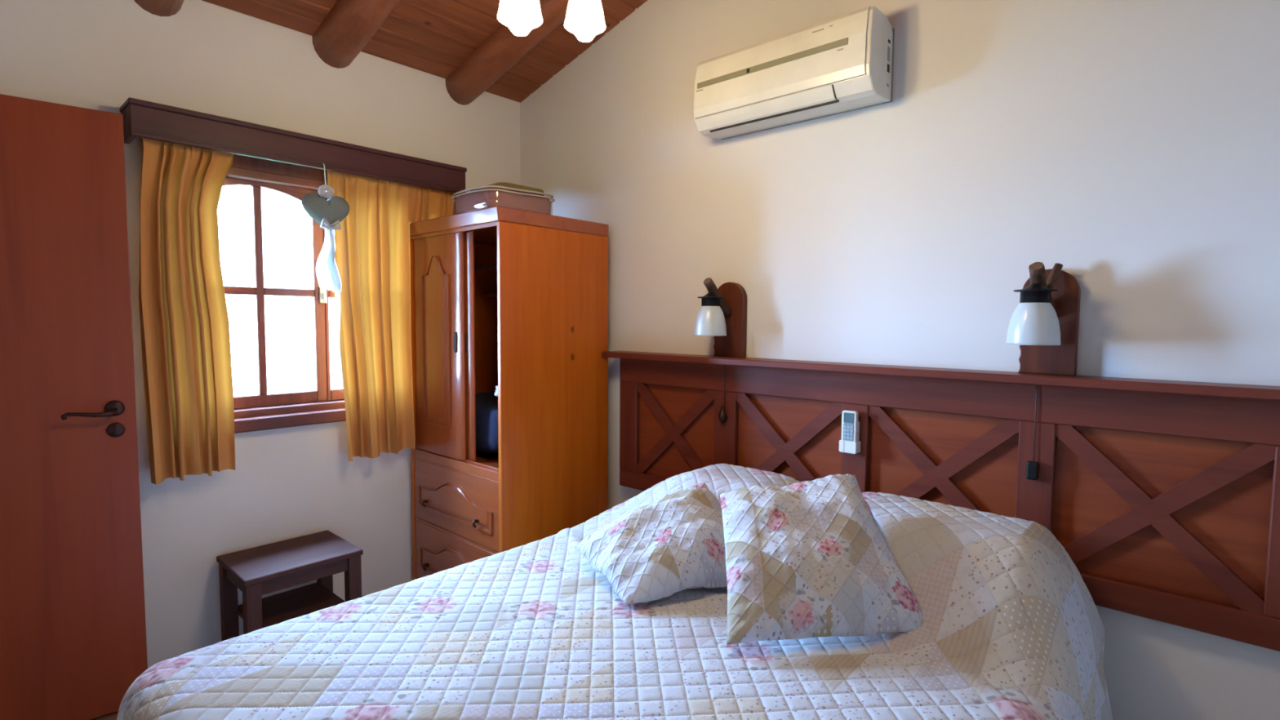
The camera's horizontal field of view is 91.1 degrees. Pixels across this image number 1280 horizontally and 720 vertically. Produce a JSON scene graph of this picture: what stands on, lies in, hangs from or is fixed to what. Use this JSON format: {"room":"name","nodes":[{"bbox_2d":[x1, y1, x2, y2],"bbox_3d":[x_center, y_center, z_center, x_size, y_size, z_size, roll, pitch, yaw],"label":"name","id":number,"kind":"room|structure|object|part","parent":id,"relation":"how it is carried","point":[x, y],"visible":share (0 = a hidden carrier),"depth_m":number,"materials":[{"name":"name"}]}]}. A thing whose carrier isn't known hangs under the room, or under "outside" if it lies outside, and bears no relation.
{"room":"bedroom","nodes":[
{"label":"bedroom","id":0,"kind":"room"},
{"bbox_2d":[89,711,118,719],"bbox_3d":[-0.363,1.335,1.013,4.300,0.100,3.800,4,5,42],"label":"floor","id":1,"kind":"structure","parent":0,"point":[113,716],"depth_m":2.12,"materials":[{"name":"tile"}]},
{"bbox_2d":[216,529,363,641],"bbox_3d":[-1.366,0.967,2.468,0.340,0.430,0.415,4,5,42],"label":"side table","id":2,"kind":"object","parent":1,"relation":"on","point":[258,571],"visible":0.82,"depth_m":2.42,"materials":[{"name":"brown wood"}]},
{"bbox_3d":[-1.589,0.979,2.431,0.048,0.408,0.048,4,5,42],"label":"leg","id":3,"kind":"part","parent":2,"relation":"part of","materials":[{"name":"brown wood"}]},
{"bbox_3d":[-1.381,0.993,2.244,0.048,0.408,0.048,4,5,42],"label":"leg","id":4,"kind":"part","parent":2,"relation":"part of","materials":[{"name":"brown wood"}]},
{"bbox_2d":[237,582,345,627],"bbox_3d":[-1.366,0.973,2.469,0.316,0.018,0.315,4,5,42],"label":"shelf","id":5,"kind":"object","parent":2,"relation":"attached to","point":[280,607],"depth_m":2.49,"materials":[{"name":"brown wood"}]},
{"bbox_3d":[-1.351,0.964,2.694,0.048,0.408,0.048,4,5,42],"label":"leg","id":6,"kind":"part","parent":2,"relation":"part of","materials":[{"name":"brown wood"}]},
{"bbox_3d":[-1.143,0.978,2.507,0.048,0.408,0.048,4,5,42],"label":"leg","id":7,"kind":"part","parent":2,"relation":"part of","materials":[{"name":"brown wood"}]},
{"bbox_2d":[409,205,608,580],"bbox_3d":[-0.631,0.263,2.954,0.732,1.784,0.630,4,5,42],"label":"wardrobe","id":8,"kind":"object","parent":1,"relation":"on","point":[514,300],"visible":0.82,"depth_m":2.73,"materials":[{"name":"orange wood"}]},
{"bbox_3d":[-0.995,0.663,2.903,0.016,0.037,0.032,4,5,42],"label":"knob","id":9,"kind":"part","parent":8,"relation":"part of","materials":[{"name":"brown metal"}]},
{"bbox_3d":[-0.997,0.963,2.922,0.016,0.037,0.032,4,5,42],"label":"knob","id":10,"kind":"part","parent":8,"relation":"part of","materials":[{"name":"brown metal"}]},
{"bbox_3d":[-0.916,-0.087,2.820,0.210,0.752,0.006,4,5,42],"label":"raised panel","id":11,"kind":"part","parent":8,"relation":"part of","materials":[{"name":"orange wood"}]},
{"bbox_3d":[-0.916,-0.083,2.820,0.230,0.763,0.008,4,5,42],"label":"moulding","id":12,"kind":"part","parent":8,"relation":"part of","materials":[{"name":"orange wood"}]},
{"bbox_3d":[-0.908,-0.064,2.831,0.400,0.984,0.018,4,5,42],"label":"sliding door","id":13,"kind":"part","parent":8,"relation":"part of","materials":[{"name":"orange wood"}]},
{"bbox_3d":[-0.827,0.921,2.784,0.587,0.160,0.008,4,5,42],"label":"moulding","id":14,"kind":"part","parent":8,"relation":"part of","materials":[{"name":"orange wood"}]},
{"bbox_3d":[-0.827,0.918,2.785,0.567,0.146,0.007,4,5,42],"label":"raised panel","id":15,"kind":"part","parent":8,"relation":"part of","materials":[{"name":"orange wood"}]},
{"bbox_3d":[-0.883,0.273,3.202,0.022,1.728,0.600,4,5,42],"label":"panel","id":16,"kind":"part","parent":8,"relation":"part of","materials":[{"name":"orange wood"}]},
{"bbox_3d":[-0.818,0.923,2.795,0.679,0.285,0.020,4,5,42],"label":"drawer","id":17,"kind":"part","parent":8,"relation":"part of","materials":[{"name":"orange wood"}]},
{"bbox_3d":[-0.824,0.620,2.765,0.567,0.143,0.007,4,5,42],"label":"raised panel","id":18,"kind":"part","parent":8,"relation":"part of","materials":[{"name":"orange wood"}]},
{"bbox_3d":[-0.825,0.623,2.765,0.587,0.157,0.008,4,5,42],"label":"moulding","id":19,"kind":"part","parent":8,"relation":"part of","materials":[{"name":"orange wood"}]},
{"bbox_3d":[-0.800,-0.077,2.718,0.020,0.090,0.004,4,5,42],"label":"finger pull","id":20,"kind":"part","parent":8,"relation":"part of","materials":[{"name":"black metal"}]},
{"bbox_3d":[-0.816,0.480,2.764,0.683,0.008,0.018,4,5,42],"label":"rail","id":21,"kind":"part","parent":8,"relation":"part of","materials":[{"name":"orange wood"}]},
{"bbox_3d":[-0.818,0.773,2.784,0.683,0.011,0.016,4,5,42],"label":"divider rail","id":22,"kind":"part","parent":8,"relation":"part of","materials":[{"name":"orange wood"}]},
{"bbox_3d":[-0.815,0.625,2.776,0.679,0.282,0.020,4,5,42],"label":"drawer","id":23,"kind":"part","parent":8,"relation":"part of","materials":[{"name":"orange wood"}]},
{"bbox_3d":[-0.755,-0.076,2.711,0.020,0.090,0.004,4,5,42],"label":"finger pull","id":24,"kind":"part","parent":8,"relation":"part of","materials":[{"name":"brown wood"}]},
{"bbox_3d":[-0.864,-0.063,2.824,0.402,0.984,0.018,4,5,42],"label":"sliding door","id":25,"kind":"part","parent":8,"relation":"part of","materials":[{"name":"orange wood"}]},
{"bbox_3d":[-0.687,0.683,2.625,0.016,0.037,0.032,4,5,42],"label":"knob","id":26,"kind":"part","parent":8,"relation":"part of","materials":[{"name":"brown metal"}]},
{"bbox_3d":[-0.603,-0.445,2.934,0.683,0.024,0.024,4,5,42],"label":"hanging rail","id":27,"kind":"part","parent":8,"relation":"part of","materials":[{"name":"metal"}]},
{"bbox_2d":[475,391,498,453],"bbox_3d":[-0.636,0.287,2.988,0.556,0.270,0.452,4,5,42],"label":"suitcase","id":28,"kind":"object","parent":8,"relation":"on","point":[486,403],"visible":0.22,"depth_m":2.75,"materials":[{"name":"fabric"}]},
{"bbox_2d":[494,385,497,395],"bbox_3d":[-0.540,0.130,2.733,0.168,0.066,0.166,4,5,42],"label":"shirt","id":29,"kind":"object","parent":28,"relation":"on","point":[496,386],"visible":0.04,"depth_m":2.71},
{"bbox_2d":[480,293,497,297],"bbox_3d":[-0.494,-0.317,3.064,0.683,0.018,0.208,4,5,42],"label":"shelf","id":30,"kind":"object","parent":8,"relation":"attached to","point":[482,295],"depth_m":3.19,"materials":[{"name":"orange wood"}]},
{"bbox_2d":[451,182,555,214],"bbox_3d":[-0.593,-0.680,2.729,0.344,0.128,0.352,4,5,42],"label":"suitcase","id":31,"kind":"object","parent":8,"relation":"on","point":[504,194],"visible":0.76,"depth_m":2.60,"materials":[{"name":"brown leather"}]},
{"bbox_3d":[-0.619,-0.600,2.904,0.732,0.056,0.614,4,5,42],"label":"crown","id":32,"kind":"part","parent":8,"relation":"part of","materials":[{"name":"orange wood"}]},
{"bbox_3d":[-0.360,0.307,2.731,0.022,1.728,0.600,4,5,42],"label":"panel","id":33,"kind":"part","parent":8,"relation":"part of","materials":[{"name":"orange wood"}]},
{"bbox_3d":[0.040,0.979,1.562,1.530,0.545,1.775,4,5,42],"label":"bed","id":34,"kind":"object","parent":1,"relation":"on","visible":0},
{"bbox_2d":[116,463,1113,719],"bbox_3d":[0.014,0.841,1.526,1.717,0.785,1.897,4,5,42],"label":"bedspread","id":35,"kind":"object","parent":34,"relation":"on","point":[1011,628],"visible":0.81,"depth_m":1.44,"materials":[{"name":"white fabric"}]},
{"bbox_2d":[575,482,727,604],"bbox_3d":[0.083,0.533,1.876,0.460,0.221,0.380,-1,4,-23],"label":"cushion","id":36,"kind":"object","parent":35,"relation":"on","point":[675,543],"visible":0.9,"depth_m":1.79,"materials":[{"name":"fabric"}]},
{"bbox_2d":[720,474,922,644],"bbox_3d":[0.428,0.495,1.664,0.509,0.311,0.392,0,4,-8],"label":"cushion","id":37,"kind":"object","parent":35,"relation":"on","point":[806,559],"visible":1,"depth_m":1.55,"materials":[{"name":"fabric"}]},
{"bbox_2d":[0,0,519,668],"bbox_3d":[-1.875,-0.122,2.295,0.200,2.620,3.800,4,5,42],"label":"wall","id":38,"kind":"structure","parent":0,"point":[290,482],"depth_m":2.48,"materials":[{"name":"beige paint"}]},
{"bbox_2d":[0,93,147,719],"bbox_3d":[-2.004,0.207,1.860,0.800,2.000,0.094,-3,5,-40],"label":"door","id":39,"kind":"structure","parent":38,"relation":"in","point":[73,628],"depth_m":2.01,"materials":[{"name":"brown wood"}]},
{"bbox_3d":[-1.773,0.172,2.026,0.139,0.025,0.055,-3,5,-40],"label":"lever","id":40,"kind":"part","parent":39,"relation":"part of","materials":[{"name":"brown metal"}]},
{"bbox_2d":[138,137,235,484],"bbox_3d":[-1.624,-0.182,2.277,0.063,1.226,0.304,4,5,42],"label":"curtain","id":41,"kind":"object","parent":38,"relation":"hanging from","point":[186,348],"visible":0.94,"depth_m":2.26,"materials":[{"name":"yellow fabric"}]},
{"bbox_2d":[119,97,466,195],"bbox_3d":[-1.315,-0.837,2.596,0.158,0.120,1.276,4,5,42],"label":"curtain valance","id":42,"kind":"object","parent":38,"relation":"attached to","point":[144,119],"depth_m":2.41,"materials":[{"name":"brown wood"}]},
{"bbox_2d":[301,163,349,345],"bbox_3d":[-1.250,-0.424,2.522,0.093,0.731,0.186,4,5,42],"label":"heart ornament","id":43,"kind":"object","parent":38,"relation":"hanging from","point":[328,213],"visible":1,"depth_m":2.50,"materials":[{"name":"grey fabric"}]},
{"bbox_2d":[222,154,456,433],"bbox_3d":[-1.368,-0.278,2.745,0.155,1.090,1.230,4,5,42],"label":"window","id":44,"kind":"structure","parent":38,"relation":"in","point":[262,411],"depth_m":2.58,"materials":[{"name":"brown wood"}]},
{"bbox_3d":[-1.549,-0.679,2.530,0.045,0.073,0.414,4,5,42],"label":"arched rail","id":45,"kind":"part","parent":44,"relation":"part of","materials":[{"name":"brown wood"}]},
{"bbox_3d":[-1.554,-0.262,2.554,0.045,0.908,0.506,4,5,42],"label":"sash","id":46,"kind":"part","parent":44,"relation":"part of","materials":[{"name":"brown wood"}]},
{"bbox_3d":[-1.377,-0.274,2.754,0.130,0.980,1.128,4,5,42],"label":"frame","id":47,"kind":"part","parent":44,"relation":"part of","materials":[{"name":"brown wood"}]},
{"bbox_3d":[-1.331,0.241,2.742,0.045,0.054,1.190,4,5,42],"label":"sill","id":48,"kind":"part","parent":44,"relation":"part of","materials":[{"name":"brown wood"}]},
{"bbox_3d":[-1.206,-0.285,2.940,0.045,0.908,0.533,4,5,42],"label":"sash","id":49,"kind":"part","parent":44,"relation":"part of","materials":[{"name":"brown wood"}]},
{"bbox_3d":[-1.337,-0.301,2.715,0.017,1.040,1.230,4,5,42],"label":"casing","id":50,"kind":"part","parent":44,"relation":"part of","materials":[{"name":"brown wood"}]},
{"bbox_2d":[326,169,454,461],"bbox_3d":[-1.117,-0.201,2.869,0.102,1.256,0.600,3,5,39],"label":"curtain","id":51,"kind":"object","parent":38,"relation":"hanging from","point":[372,256],"visible":0.87,"depth_m":2.79,"materials":[{"name":"yellow fabric"}]},
{"bbox_2d":[328,285,343,388],"bbox_3d":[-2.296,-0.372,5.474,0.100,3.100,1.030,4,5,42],"label":"window pane","id":52,"kind":"object","parent":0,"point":[336,379],"depth_m":5.17,"materials":[{"name":"glass"}]},
{"bbox_2d":[201,0,647,102],"bbox_3d":[-0.340,-1.818,0.808,4.300,1.235,3.800,4,5,42],"label":"ceiling","id":53,"kind":"structure","parent":0,"point":[433,37],"depth_m":2.76,"materials":[{"name":"brown wood"}]},
{"bbox_2d":[133,0,183,16],"bbox_3d":[-0.303,-1.722,0.915,3.922,1.186,0.186,4,5,42],"label":"log beam","id":54,"kind":"structure","parent":53,"relation":"attached to","point":[157,7],"depth_m":2.21,"materials":[{"name":"brown wood"}]},
{"bbox_2d":[311,0,399,68],"bbox_3d":[0.110,-1.749,1.371,3.925,1.185,0.189,4,5,42],"label":"log beam","id":55,"kind":"structure","parent":53,"relation":"attached to","point":[349,25],"depth_m":2.51,"materials":[{"name":"brown wood"}]},
{"bbox_2d":[445,0,568,105],"bbox_3d":[0.523,-1.776,1.831,3.923,1.186,0.184,4,5,42],"label":"log beam","id":56,"kind":"structure","parent":53,"relation":"attached to","point":[503,49],"depth_m":2.86,"materials":[{"name":"brown wood"}]},
{"bbox_2d":[497,0,605,42],"bbox_3d":[-0.153,-1.238,1.483,0.290,0.920,0.295,4,5,42],"label":"ceiling lamp","id":57,"kind":"object","parent":53,"relation":"attached to","point":[584,19],"visible":1,"depth_m":1.57,"materials":[{"name":"frosted white glass"},{"name":"wood"},{"name":"black iron"}]},
{"bbox_3d":[-0.286,-0.858,1.499,0.107,0.089,0.107,4,5,42],"label":"lamp shade","id":58,"kind":"part","parent":57,"relation":"part of","materials":[{"name":"white glass"}]},
{"bbox_3d":[-0.286,-0.839,1.500,0.066,0.120,0.065,4,5,42],"label":"bulb","id":59,"kind":"part","parent":57,"relation":"part of","materials":[{"name":"white glass"}]},
{"bbox_3d":[-0.142,-0.905,1.619,0.107,0.089,0.107,4,5,42],"label":"lamp shade","id":60,"kind":"part","parent":57,"relation":"part of","materials":[{"name":"white glass"}]},
{"bbox_3d":[-0.142,-0.886,1.620,0.066,0.120,0.065,4,5,42],"label":"bulb","id":61,"kind":"part","parent":57,"relation":"part of","materials":[{"name":"white glass"}]},
{"bbox_2d":[520,0,1279,719],"bbox_3d":[0.857,-0.638,2.224,4.300,3.697,0.200,4,5,42],"label":"wall","id":62,"kind":"structure","parent":0,"point":[1132,147],"depth_m":1.93,"materials":[{"name":"beige paint"}]},
{"bbox_2d":[693,277,746,423],"bbox_3d":[0.306,-0.032,2.492,0.152,0.581,0.191,4,5,42],"label":"wall lamp","id":63,"kind":"object","parent":62,"relation":"attached to","point":[722,314],"visible":0.99,"depth_m":2.49,"materials":[{"name":"brown wood"}]},
{"bbox_3d":[0.277,-0.155,2.469,0.128,0.118,0.128,4,5,42],"label":"lamp shade","id":64,"kind":"part","parent":63,"relation":"part of","materials":[{"name":"white glass"}]},
{"bbox_3d":[0.308,-0.244,2.485,0.158,0.155,0.044,-3,5,-41],"label":"branch arm","id":65,"kind":"part","parent":63,"relation":"part of","materials":[{"name":"brown wood"}]},
{"bbox_2d":[718,405,726,423],"bbox_3d":[0.332,0.221,2.527,0.034,0.074,0.033,4,5,42],"label":"switch","id":66,"kind":"object","parent":63,"relation":"attached to","point":[722,415],"depth_m":2.52,"materials":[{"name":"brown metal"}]},
{"bbox_3d":[0.340,0.106,2.526,0.004,0.183,0.006,2,4,27],"label":"cord","id":67,"kind":"part","parent":63,"relation":"part of","materials":[{"name":"brown"}]},
{"bbox_2d":[693,5,894,140],"bbox_3d":[0.520,-0.996,2.244,0.693,0.266,0.190,4,5,42],"label":"air conditioner","id":68,"kind":"object","parent":62,"relation":"attached to","point":[842,64],"visible":1,"depth_m":2.13,"materials":[{"name":"white plastic"}]},
{"bbox_2d":[887,46,889,62],"bbox_3d":[0.815,-1.002,2.057,0.002,0.045,0.017,4,5,42],"label":"vent","id":69,"kind":"object","parent":68,"relation":"attached to","point":[888,47],"depth_m":2.05,"materials":[{"name":"grey plastic"}]},
{"bbox_2d":[601,351,1279,651],"bbox_3d":[0.734,0.330,2.173,2.350,0.631,0.125,4,5,42],"label":"headboard","id":70,"kind":"object","parent":62,"relation":"attached to","point":[1163,495],"visible":0.75,"depth_m":1.80,"materials":[{"name":"brown wood"}]},
{"bbox_2d":[839,409,860,453],"bbox_3d":[0.725,0.246,2.165,0.062,0.145,0.040,4,5,42],"label":"remote control","id":71,"kind":"object","parent":70,"relation":"attached to","point":[850,442],"visible":1,"depth_m":2.15,"materials":[{"name":"white plastic"}]},
{"bbox_3d":[0.753,0.097,2.177,2.260,0.113,0.028,4,5,42],"label":"rail","id":72,"kind":"part","parent":70,"relation":"part of","materials":[{"name":"red wood"}]},
{"bbox_3d":[0.749,0.605,2.210,2.260,0.078,0.028,4,5,42],"label":"rail","id":73,"kind":"part","parent":70,"relation":"part of","materials":[{"name":"red wood"}]},
{"bbox_3d":[0.768,0.338,2.211,2.260,0.600,0.022,4,5,42],"label":"panel","id":74,"kind":"part","parent":70,"relation":"part of","materials":[{"name":"brown wood"}]},
{"bbox_2d":[1006,262,1080,479],"bbox_3d":[1.119,0.038,1.762,0.152,0.619,0.191,4,5,42],"label":"wall lamp","id":75,"kind":"object","parent":62,"relation":"attached to","point":[1044,324],"visible":1,"depth_m":1.76,"materials":[{"name":"brown wood"}]},
{"bbox_2d":[1026,461,1038,479],"bbox_3d":[1.131,0.319,1.812,0.028,0.052,0.022,4,5,42],"label":"switch","id":76,"kind":"object","parent":75,"relation":"attached to","point":[1032,467],"depth_m":1.80,"materials":[{"name":"black plastic"}]},
{"bbox_3d":[1.090,-0.102,1.737,0.128,0.118,0.128,4,5,42],"label":"lamp shade","id":77,"kind":"part","parent":75,"relation":"part of","materials":[{"name":"white glass"}]},
{"bbox_3d":[1.138,0.182,1.809,0.004,0.230,0.006,2,4,27],"label":"cord","id":78,"kind":"part","parent":75,"relation":"part of","materials":[{"name":"black plastic"}]},
{"bbox_3d":[1.121,-0.191,1.753,0.157,0.156,0.044,-3,5,-42],"label":"branch arm","id":79,"kind":"part","parent":75,"relation":"part of","materials":[{"name":"brown wood"}]}
]}

